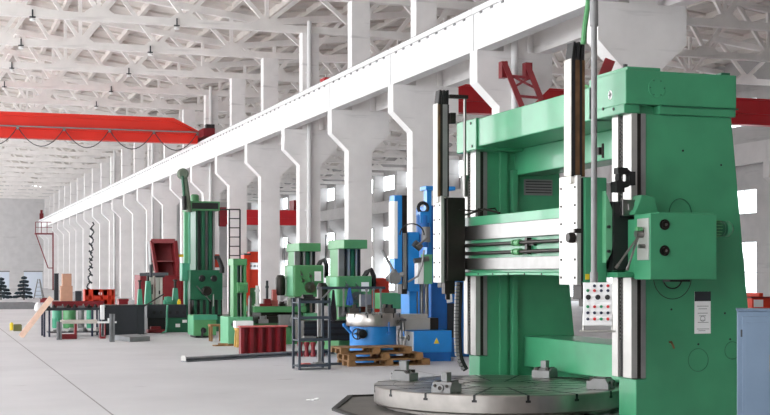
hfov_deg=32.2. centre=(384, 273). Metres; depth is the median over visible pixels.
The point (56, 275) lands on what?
locker
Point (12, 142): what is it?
roof truss
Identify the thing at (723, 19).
roof truss
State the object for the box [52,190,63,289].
concrete column
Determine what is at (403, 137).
roof truss
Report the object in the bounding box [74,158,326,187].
roof truss
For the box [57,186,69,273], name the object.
concrete column
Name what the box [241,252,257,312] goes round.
machine
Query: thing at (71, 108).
roof truss
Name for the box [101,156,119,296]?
concrete column
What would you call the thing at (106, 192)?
beam
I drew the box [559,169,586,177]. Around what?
beam
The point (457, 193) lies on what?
beam
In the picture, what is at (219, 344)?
timber offcut
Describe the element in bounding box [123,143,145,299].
concrete column
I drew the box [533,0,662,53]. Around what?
beam
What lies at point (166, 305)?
hose
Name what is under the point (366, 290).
spanner
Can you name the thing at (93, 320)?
bar
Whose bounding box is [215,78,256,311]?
concrete column
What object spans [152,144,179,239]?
concrete column
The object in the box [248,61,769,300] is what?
wall
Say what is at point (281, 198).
wall column
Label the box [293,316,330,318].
tray
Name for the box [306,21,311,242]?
downpipe
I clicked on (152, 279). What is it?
steel column
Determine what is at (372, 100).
beam
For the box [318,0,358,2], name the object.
roof truss
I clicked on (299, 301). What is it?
tray
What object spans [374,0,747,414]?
vertical lathe
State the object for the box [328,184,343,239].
wall column
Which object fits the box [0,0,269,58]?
roof truss
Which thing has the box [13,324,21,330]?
box
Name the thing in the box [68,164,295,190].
roof truss
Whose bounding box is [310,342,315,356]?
red casting
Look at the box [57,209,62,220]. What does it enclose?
beam
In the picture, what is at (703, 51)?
roof truss
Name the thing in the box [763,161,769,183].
wall column
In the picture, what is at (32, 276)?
window
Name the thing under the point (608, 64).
brace
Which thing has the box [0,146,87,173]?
roof truss
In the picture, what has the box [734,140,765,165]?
beam
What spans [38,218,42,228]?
beam
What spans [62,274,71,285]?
cardboard box
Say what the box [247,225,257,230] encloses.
beam
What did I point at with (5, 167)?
roof truss
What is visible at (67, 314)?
drum
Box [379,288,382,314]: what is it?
spanner
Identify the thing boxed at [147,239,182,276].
cabinet
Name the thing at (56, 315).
drum
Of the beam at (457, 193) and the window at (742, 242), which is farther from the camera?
the beam at (457, 193)
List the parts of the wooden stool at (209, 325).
leg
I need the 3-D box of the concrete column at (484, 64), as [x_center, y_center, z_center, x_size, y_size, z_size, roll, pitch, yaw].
[3.016,-3.550,31.943,1.950,10.500,0.450,0,0,-19]
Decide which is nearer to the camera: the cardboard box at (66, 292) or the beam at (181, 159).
the beam at (181, 159)
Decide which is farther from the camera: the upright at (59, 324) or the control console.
the control console
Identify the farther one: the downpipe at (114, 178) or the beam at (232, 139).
the downpipe at (114, 178)
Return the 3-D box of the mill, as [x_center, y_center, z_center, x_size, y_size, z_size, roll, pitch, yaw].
[-0.894,0.401,29.244,2.423,2.598,2.710,0,0,-19]
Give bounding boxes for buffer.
[39,210,43,218]
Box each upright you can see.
[57,322,61,339]
[109,314,114,341]
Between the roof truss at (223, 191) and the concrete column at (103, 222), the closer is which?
the concrete column at (103, 222)
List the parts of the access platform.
support post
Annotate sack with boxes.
[34,302,40,310]
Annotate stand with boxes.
[317,286,384,364]
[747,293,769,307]
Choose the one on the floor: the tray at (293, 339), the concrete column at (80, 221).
the concrete column at (80, 221)
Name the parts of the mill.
drive motor, chart plate, cable chain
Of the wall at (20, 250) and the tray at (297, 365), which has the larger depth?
the wall at (20, 250)
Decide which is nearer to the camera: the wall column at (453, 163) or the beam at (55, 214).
the wall column at (453, 163)
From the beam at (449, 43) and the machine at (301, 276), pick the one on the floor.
the machine at (301, 276)
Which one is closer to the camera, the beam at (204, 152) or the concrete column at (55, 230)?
the beam at (204, 152)
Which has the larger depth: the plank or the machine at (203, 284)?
the machine at (203, 284)
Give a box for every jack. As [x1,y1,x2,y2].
[137,280,142,304]
[144,272,151,303]
[172,279,178,303]
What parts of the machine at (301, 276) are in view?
steel bracket, drive motor, chart plate, cable chain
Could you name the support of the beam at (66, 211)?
on the concrete column at (73, 185)
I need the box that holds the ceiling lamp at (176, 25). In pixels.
[174,18,179,29]
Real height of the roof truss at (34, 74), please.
3.109 m
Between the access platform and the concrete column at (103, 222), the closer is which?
the concrete column at (103, 222)
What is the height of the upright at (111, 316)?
0.700 m
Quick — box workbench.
[41,307,100,336]
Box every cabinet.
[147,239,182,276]
[736,308,769,414]
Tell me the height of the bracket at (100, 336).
0.400 m
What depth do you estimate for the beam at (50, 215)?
142.16 m
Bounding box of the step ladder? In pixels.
[33,279,43,298]
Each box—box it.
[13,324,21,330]
[60,286,72,300]
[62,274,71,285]
[98,304,144,334]
[233,321,252,327]
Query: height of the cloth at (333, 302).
0.592 m
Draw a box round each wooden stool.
[208,324,219,341]
[234,328,238,346]
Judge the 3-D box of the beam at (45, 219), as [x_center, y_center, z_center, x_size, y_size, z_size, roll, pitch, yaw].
[-37.462,-5.830,148.094,0.510,1.120,6.000,0,0,-19]
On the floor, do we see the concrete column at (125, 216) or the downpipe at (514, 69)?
the concrete column at (125, 216)
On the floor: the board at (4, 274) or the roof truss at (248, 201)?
the board at (4, 274)
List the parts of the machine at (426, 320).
drain spout, star handle, plate, gauge panel, guide post, feed motor, guide post, column door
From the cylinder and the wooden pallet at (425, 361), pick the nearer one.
the wooden pallet at (425, 361)
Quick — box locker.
[53,273,58,299]
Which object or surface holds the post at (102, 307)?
on the bar at (108, 318)
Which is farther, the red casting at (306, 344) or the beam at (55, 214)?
the beam at (55, 214)
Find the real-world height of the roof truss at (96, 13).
3.109 m
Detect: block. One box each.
[0,302,35,308]
[163,296,172,303]
[258,315,267,322]
[260,299,271,305]
[286,298,290,305]
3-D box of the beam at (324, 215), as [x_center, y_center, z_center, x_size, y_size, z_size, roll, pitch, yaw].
[-6.265,-5.770,133.411,0.350,1.000,5.980,0,0,-19]
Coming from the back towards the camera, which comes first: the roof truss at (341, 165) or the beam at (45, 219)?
the beam at (45, 219)
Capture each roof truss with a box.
[0,0,236,78]
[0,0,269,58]
[0,0,306,33]
[0,26,210,95]
[0,48,188,109]
[0,68,168,117]
[0,95,125,115]
[0,107,125,148]
[0,138,104,162]
[0,138,112,156]
[0,139,95,168]
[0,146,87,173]
[0,149,79,177]
[0,160,73,181]
[0,161,67,185]
[0,166,61,189]
[0,172,56,192]
[0,177,51,195]
[0,181,46,198]
[2,87,152,115]
[47,183,257,202]
[52,175,257,199]
[57,171,282,196]
[62,169,295,193]
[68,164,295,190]
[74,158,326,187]
[80,157,343,183]
[88,150,343,179]
[96,143,383,175]
[105,142,405,170]
[115,125,406,164]
[126,116,458,158]
[151,111,456,151]
[153,98,489,142]
[169,84,484,132]
[188,68,484,120]
[211,51,590,98]
[237,36,723,88]
[270,9,769,85]
[311,0,769,61]
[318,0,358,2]
[359,0,769,31]
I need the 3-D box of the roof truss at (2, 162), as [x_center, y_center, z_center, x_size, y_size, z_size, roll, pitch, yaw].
[-35.663,-10.355,107.493,24.392,3.109,0.260,0,0,-19]
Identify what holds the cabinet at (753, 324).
on the floor
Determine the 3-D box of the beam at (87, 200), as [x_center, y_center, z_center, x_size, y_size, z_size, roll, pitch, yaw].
[-23.892,-5.830,108.347,0.510,1.120,6.000,0,0,-19]
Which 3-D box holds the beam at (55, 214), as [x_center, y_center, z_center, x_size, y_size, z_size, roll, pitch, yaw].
[-33.585,-5.830,136.738,0.510,1.120,6.000,0,0,-19]
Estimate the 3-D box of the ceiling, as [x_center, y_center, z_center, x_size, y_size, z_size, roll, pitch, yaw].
[-11.847,-11.355,76.949,50.680,1.929,181.300,0,0,-19]
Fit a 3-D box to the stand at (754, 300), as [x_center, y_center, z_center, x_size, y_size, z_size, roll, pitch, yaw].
[11.632,1.134,40.590,1.700,1.131,0.780,0,0,-19]
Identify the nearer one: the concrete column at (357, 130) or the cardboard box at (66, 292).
the concrete column at (357, 130)
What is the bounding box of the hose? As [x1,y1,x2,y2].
[162,305,168,332]
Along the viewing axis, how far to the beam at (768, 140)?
62.21 m
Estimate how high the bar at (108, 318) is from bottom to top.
0.125 m
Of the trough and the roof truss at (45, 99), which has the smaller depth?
the trough
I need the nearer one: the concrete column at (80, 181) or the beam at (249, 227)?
the concrete column at (80, 181)
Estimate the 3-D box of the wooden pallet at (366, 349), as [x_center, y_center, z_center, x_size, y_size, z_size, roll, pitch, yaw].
[-0.259,1.409,25.006,1.394,0.116,0.748,0,0,-19]
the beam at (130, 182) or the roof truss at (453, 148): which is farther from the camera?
the roof truss at (453, 148)
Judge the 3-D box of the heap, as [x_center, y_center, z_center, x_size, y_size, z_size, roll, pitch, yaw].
[-6.638,1.610,38.685,0.500,0.180,0.300,0,0,-19]
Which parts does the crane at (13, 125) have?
walkway plate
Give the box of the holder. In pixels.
[296,295,316,301]
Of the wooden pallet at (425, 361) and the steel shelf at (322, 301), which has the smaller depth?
the steel shelf at (322, 301)
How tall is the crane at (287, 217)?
1.350 m
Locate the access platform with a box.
[35,222,53,289]
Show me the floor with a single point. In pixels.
(87, 374)
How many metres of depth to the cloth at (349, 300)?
25.03 m
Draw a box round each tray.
[292,338,330,340]
[293,300,330,302]
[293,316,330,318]
[293,364,330,366]
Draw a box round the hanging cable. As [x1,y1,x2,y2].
[86,222,94,288]
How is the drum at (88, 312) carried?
on the floor
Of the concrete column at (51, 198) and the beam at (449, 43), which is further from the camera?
the concrete column at (51, 198)
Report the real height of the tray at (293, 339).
0.050 m
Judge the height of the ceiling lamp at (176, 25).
0.400 m
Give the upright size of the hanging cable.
5.899 m
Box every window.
[386,175,392,190]
[740,189,755,213]
[742,242,755,272]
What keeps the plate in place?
on the floor
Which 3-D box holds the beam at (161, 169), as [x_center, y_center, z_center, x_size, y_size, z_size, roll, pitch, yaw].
[-12.261,-5.830,74.277,0.510,1.120,6.000,0,0,-19]
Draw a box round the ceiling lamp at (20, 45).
[18,39,23,48]
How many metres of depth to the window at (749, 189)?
66.81 m
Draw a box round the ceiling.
[0,0,769,187]
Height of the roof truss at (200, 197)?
3.109 m
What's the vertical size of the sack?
0.400 m
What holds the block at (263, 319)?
on the machine at (301, 276)
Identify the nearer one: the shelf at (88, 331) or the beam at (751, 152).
the shelf at (88, 331)
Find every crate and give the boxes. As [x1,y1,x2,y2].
[83,289,114,303]
[116,299,128,303]
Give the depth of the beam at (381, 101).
42.60 m
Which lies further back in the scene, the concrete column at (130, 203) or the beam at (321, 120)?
the concrete column at (130, 203)
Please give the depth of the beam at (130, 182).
85.43 m
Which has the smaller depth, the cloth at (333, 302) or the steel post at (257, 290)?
the cloth at (333, 302)
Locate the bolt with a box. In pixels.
[265,281,268,298]
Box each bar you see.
[60,319,96,323]
[97,318,116,322]
[140,264,167,276]
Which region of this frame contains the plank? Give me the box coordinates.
[19,296,53,337]
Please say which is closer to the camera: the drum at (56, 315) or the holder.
the holder
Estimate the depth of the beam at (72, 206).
119.69 m
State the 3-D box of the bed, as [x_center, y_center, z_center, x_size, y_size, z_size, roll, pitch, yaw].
[-6.452,1.298,39.289,1.248,0.804,1.770,0,0,-19]
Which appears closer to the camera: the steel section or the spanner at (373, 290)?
the spanner at (373, 290)
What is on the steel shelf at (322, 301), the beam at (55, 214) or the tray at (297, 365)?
the tray at (297, 365)
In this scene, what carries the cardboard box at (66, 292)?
on the floor
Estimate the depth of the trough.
27.90 m
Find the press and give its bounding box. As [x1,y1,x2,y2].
[135,239,183,303]
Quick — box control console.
[188,314,216,337]
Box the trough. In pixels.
[237,325,287,353]
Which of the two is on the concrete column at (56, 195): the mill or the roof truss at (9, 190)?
the roof truss at (9, 190)
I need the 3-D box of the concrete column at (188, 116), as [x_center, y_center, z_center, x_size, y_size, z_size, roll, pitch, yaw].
[-10.553,-3.550,71.690,1.950,10.500,0.450,0,0,-19]
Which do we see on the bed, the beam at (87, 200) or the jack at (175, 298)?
the jack at (175, 298)
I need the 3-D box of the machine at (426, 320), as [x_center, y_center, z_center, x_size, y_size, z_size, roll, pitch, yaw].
[0.712,-0.037,26.715,1.726,3.475,3.610,0,0,36]
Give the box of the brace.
[598,58,614,74]
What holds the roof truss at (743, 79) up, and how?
on the concrete column at (266, 159)
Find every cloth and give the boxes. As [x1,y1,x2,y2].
[331,290,336,320]
[346,288,352,305]
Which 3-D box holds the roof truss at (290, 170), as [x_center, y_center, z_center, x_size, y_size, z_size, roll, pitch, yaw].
[-12.145,-10.355,115.522,25.370,3.109,0.260,0,0,-19]
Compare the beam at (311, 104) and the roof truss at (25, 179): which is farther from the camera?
the roof truss at (25, 179)
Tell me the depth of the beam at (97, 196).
102.75 m
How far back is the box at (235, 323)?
30.96 m
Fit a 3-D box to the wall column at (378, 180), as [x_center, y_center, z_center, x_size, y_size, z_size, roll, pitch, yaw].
[-0.898,-3.550,119.393,1.450,10.500,0.500,0,0,-19]
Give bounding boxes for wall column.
[247,203,257,268]
[280,197,282,274]
[282,194,295,243]
[320,188,326,282]
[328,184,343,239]
[372,175,383,277]
[388,170,405,292]
[449,159,458,189]
[607,183,609,281]
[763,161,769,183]
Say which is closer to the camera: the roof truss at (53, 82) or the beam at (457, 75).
the beam at (457, 75)
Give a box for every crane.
[0,111,214,150]
[219,200,295,226]
[320,77,769,126]
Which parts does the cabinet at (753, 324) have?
door panel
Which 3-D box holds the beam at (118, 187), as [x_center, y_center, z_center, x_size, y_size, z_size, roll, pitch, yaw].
[-18.077,-5.830,91.312,0.510,1.120,6.000,0,0,-19]
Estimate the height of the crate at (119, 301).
0.839 m
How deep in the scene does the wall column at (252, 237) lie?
164.63 m
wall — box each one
[0,181,247,287]
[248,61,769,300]
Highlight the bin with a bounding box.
[75,291,81,300]
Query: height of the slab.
0.120 m
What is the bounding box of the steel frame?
[499,61,543,106]
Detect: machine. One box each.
[177,168,246,330]
[220,238,328,343]
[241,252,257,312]
[343,186,469,362]
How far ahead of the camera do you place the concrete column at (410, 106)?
37.38 m
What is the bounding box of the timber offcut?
[212,343,233,345]
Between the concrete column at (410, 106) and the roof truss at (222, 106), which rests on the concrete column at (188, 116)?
the roof truss at (222, 106)
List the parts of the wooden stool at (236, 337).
leg, leg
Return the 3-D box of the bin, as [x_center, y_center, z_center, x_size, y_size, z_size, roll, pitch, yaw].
[-18.879,1.372,82.241,0.377,0.657,0.420,0,0,-19]
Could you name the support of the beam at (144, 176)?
on the concrete column at (143, 195)
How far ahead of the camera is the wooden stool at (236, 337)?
30.96 m
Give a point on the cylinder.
(249, 299)
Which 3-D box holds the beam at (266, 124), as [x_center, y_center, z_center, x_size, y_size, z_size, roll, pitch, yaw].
[-4.507,-5.830,51.564,0.510,1.120,6.000,0,0,-19]
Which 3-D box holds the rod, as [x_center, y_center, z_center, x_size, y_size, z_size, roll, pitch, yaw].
[-6.567,0.752,37.900,0.614,0.398,0.035,0,0,0]
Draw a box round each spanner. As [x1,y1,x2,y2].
[342,289,345,315]
[364,289,368,315]
[372,289,375,314]
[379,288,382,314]
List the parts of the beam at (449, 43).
crane rail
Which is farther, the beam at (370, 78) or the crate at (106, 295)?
the crate at (106, 295)
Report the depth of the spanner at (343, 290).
25.01 m
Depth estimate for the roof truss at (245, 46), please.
61.12 m
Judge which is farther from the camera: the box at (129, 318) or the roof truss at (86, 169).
the roof truss at (86, 169)
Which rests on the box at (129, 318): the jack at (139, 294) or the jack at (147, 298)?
the jack at (139, 294)
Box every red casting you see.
[304,342,308,356]
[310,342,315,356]
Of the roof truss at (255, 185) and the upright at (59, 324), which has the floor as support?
the upright at (59, 324)
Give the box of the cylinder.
[247,296,251,316]
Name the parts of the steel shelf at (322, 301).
post, post, post, post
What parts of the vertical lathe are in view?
tool post, cable chain, draw rod, vent panel, cross rail, hand knob, tool post, slide plate, lever, cap plate, lever, control plate, notice plate, feed motor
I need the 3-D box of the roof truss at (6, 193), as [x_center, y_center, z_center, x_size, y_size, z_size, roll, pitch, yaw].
[-49.233,-10.355,147.240,24.392,3.109,0.260,0,0,-19]
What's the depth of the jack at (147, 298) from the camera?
39.11 m
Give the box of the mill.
[295,235,400,350]
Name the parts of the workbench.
leg, leg, leg, leg, leg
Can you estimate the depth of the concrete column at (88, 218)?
111.21 m
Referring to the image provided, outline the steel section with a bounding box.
[181,349,333,361]
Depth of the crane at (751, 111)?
56.59 m
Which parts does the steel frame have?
rail, rail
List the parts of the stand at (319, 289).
post, hanging rail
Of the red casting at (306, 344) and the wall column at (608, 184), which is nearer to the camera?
the red casting at (306, 344)
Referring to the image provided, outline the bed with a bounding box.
[143,304,187,332]
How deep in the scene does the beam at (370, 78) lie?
39.90 m
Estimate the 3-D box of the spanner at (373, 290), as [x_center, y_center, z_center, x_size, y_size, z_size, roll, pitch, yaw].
[-0.215,0.528,25.210,0.080,0.509,0.021,0,0,-19]
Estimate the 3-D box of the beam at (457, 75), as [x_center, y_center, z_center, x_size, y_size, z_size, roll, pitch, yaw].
[2.776,-5.825,35.031,0.510,1.110,6.000,0,0,-19]
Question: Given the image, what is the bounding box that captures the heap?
[146,326,164,332]
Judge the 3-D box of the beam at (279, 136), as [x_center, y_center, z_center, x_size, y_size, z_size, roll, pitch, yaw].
[-4.978,-5.825,57.743,0.510,1.110,6.000,0,0,-19]
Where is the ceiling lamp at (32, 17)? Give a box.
[29,9,35,20]
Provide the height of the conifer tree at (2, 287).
1.480 m
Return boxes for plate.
[332,394,593,414]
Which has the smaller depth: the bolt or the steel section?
the steel section
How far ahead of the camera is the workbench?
36.42 m
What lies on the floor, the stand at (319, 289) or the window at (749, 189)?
the stand at (319, 289)
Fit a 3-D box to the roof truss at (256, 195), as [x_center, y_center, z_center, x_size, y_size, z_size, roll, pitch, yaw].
[-23.777,-10.355,149.591,25.370,3.109,0.260,0,0,-19]
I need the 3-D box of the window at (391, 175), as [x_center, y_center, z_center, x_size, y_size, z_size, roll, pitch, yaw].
[0.346,-8.050,118.518,0.060,1.360,3.660,0,0,-19]
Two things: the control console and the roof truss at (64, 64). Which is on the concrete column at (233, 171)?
the roof truss at (64, 64)
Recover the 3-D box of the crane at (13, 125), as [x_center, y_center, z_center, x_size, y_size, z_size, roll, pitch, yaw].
[-19.385,-6.569,59.952,23.450,1.561,3.200,0,0,-19]
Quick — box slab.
[115,334,149,341]
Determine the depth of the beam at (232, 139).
57.01 m
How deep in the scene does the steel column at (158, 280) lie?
39.42 m
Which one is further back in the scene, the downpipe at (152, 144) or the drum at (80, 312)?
the downpipe at (152, 144)
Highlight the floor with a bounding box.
[0,287,618,414]
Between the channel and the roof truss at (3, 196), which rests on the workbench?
the channel
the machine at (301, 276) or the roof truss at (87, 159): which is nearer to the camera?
the machine at (301, 276)
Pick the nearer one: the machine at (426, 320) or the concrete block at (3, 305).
the machine at (426, 320)
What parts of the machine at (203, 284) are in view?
cable arm, lift motor, panel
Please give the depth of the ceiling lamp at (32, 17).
45.61 m
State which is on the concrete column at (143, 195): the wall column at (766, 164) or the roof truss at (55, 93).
the roof truss at (55, 93)
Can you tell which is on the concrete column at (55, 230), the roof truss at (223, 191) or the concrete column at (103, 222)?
the roof truss at (223, 191)
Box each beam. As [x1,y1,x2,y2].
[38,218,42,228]
[43,215,48,226]
[47,213,52,224]
[52,212,57,222]
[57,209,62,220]
[63,206,69,218]
[69,202,75,215]
[76,199,83,213]
[83,193,93,210]
[91,188,103,206]
[101,185,111,202]
[111,179,123,198]
[123,171,138,193]
[136,165,151,188]
[151,157,169,182]
[169,144,193,174]
[190,134,215,166]
[215,117,248,155]
[244,99,285,143]
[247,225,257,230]
[257,134,280,144]
[281,76,332,128]
[295,117,323,129]
[320,210,328,221]
[324,97,374,129]
[328,46,393,109]
[329,208,343,219]
[372,200,388,214]
[375,70,442,111]
[389,5,477,84]
[443,34,532,86]
[449,189,463,197]
[471,0,585,50]
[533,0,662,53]
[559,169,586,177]
[587,165,611,182]
[663,0,701,6]
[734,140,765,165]
[766,139,769,160]
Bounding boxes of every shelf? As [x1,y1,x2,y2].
[46,330,98,332]
[292,298,330,369]
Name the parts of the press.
corner post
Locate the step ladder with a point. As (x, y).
(42, 293)
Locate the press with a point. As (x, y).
(163, 254)
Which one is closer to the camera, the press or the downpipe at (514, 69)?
the downpipe at (514, 69)
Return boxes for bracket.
[62,324,76,338]
[99,323,105,338]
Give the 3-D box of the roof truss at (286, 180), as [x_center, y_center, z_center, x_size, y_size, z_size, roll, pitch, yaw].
[-16.023,-10.355,126.878,25.370,3.109,0.260,0,0,-19]
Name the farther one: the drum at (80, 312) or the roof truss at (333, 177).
the roof truss at (333, 177)
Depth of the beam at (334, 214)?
128.15 m
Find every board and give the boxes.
[0,271,9,298]
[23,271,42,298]
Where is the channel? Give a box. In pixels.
[52,301,103,307]
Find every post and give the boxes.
[100,305,104,319]
[254,286,259,305]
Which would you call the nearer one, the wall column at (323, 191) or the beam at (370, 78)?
the beam at (370, 78)
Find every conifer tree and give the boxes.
[0,277,11,299]
[12,276,32,299]
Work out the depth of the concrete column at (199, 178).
65.82 m
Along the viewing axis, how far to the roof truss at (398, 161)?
106.53 m
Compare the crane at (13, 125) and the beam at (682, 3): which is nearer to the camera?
the beam at (682, 3)
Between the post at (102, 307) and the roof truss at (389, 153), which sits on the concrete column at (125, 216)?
the roof truss at (389, 153)
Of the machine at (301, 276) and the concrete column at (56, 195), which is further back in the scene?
the concrete column at (56, 195)
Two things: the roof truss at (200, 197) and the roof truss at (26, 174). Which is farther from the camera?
the roof truss at (200, 197)
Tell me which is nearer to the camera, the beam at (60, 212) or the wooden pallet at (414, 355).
the wooden pallet at (414, 355)
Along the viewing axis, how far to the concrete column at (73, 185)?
128.22 m
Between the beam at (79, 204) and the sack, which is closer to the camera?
the sack
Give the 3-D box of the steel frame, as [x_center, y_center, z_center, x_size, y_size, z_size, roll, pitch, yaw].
[3.232,-4.316,31.090,1.165,1.251,0.290,0,0,0]
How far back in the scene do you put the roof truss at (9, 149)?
98.50 m
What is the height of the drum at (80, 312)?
0.660 m
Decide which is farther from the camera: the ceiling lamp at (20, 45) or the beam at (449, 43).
the ceiling lamp at (20, 45)
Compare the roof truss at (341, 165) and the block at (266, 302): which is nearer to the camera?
the block at (266, 302)
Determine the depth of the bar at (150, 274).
39.04 m
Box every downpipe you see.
[113,151,115,288]
[150,143,153,238]
[208,87,212,200]
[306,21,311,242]
[510,40,518,108]
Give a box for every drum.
[52,311,61,327]
[63,310,75,327]
[78,310,83,327]
[86,310,93,327]
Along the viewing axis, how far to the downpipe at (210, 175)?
65.58 m
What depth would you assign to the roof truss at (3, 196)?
155.83 m
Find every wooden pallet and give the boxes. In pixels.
[331,345,411,353]
[337,351,422,359]
[337,357,429,366]
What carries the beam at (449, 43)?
on the concrete column at (410, 106)
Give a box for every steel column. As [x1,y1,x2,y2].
[148,271,154,303]
[155,277,162,303]
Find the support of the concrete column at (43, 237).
on the floor
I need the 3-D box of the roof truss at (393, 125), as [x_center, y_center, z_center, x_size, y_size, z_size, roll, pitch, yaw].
[-0.514,-10.354,81.452,25.370,3.109,0.260,0,0,-19]
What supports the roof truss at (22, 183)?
on the concrete column at (60, 227)
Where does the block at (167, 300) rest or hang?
on the bed
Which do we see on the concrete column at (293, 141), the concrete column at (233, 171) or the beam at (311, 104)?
the beam at (311, 104)
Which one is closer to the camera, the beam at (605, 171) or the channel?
the channel
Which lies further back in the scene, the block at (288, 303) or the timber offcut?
the block at (288, 303)
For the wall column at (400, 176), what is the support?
on the floor
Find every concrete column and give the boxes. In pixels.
[39,199,48,288]
[43,196,53,288]
[47,193,58,272]
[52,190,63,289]
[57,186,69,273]
[63,182,76,291]
[69,178,83,292]
[76,173,91,288]
[84,168,99,288]
[92,163,108,288]
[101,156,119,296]
[112,149,131,297]
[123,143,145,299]
[137,143,161,271]
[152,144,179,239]
[169,109,201,262]
[190,95,226,269]
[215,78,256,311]
[245,58,293,303]
[281,32,335,312]
[328,1,388,275]
[388,0,457,231]
[470,36,551,114]
[587,0,686,70]
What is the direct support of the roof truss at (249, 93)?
on the concrete column at (199, 178)
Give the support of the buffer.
on the beam at (40, 220)
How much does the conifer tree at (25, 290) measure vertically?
1.563 m
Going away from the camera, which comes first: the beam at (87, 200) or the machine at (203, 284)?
the machine at (203, 284)
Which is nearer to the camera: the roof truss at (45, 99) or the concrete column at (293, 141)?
the concrete column at (293, 141)
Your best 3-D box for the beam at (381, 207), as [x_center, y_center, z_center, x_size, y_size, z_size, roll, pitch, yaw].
[-0.449,-5.770,116.376,0.350,1.000,5.980,0,0,-19]
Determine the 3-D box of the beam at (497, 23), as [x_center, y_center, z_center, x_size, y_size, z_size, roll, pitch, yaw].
[3.248,-5.830,28.852,0.510,1.120,6.000,0,0,-19]
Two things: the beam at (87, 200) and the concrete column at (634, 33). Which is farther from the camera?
the beam at (87, 200)
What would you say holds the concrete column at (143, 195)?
on the floor
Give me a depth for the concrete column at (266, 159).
54.45 m
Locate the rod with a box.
[144,294,163,306]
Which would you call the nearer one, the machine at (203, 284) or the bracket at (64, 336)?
the bracket at (64, 336)
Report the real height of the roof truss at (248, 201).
3.109 m

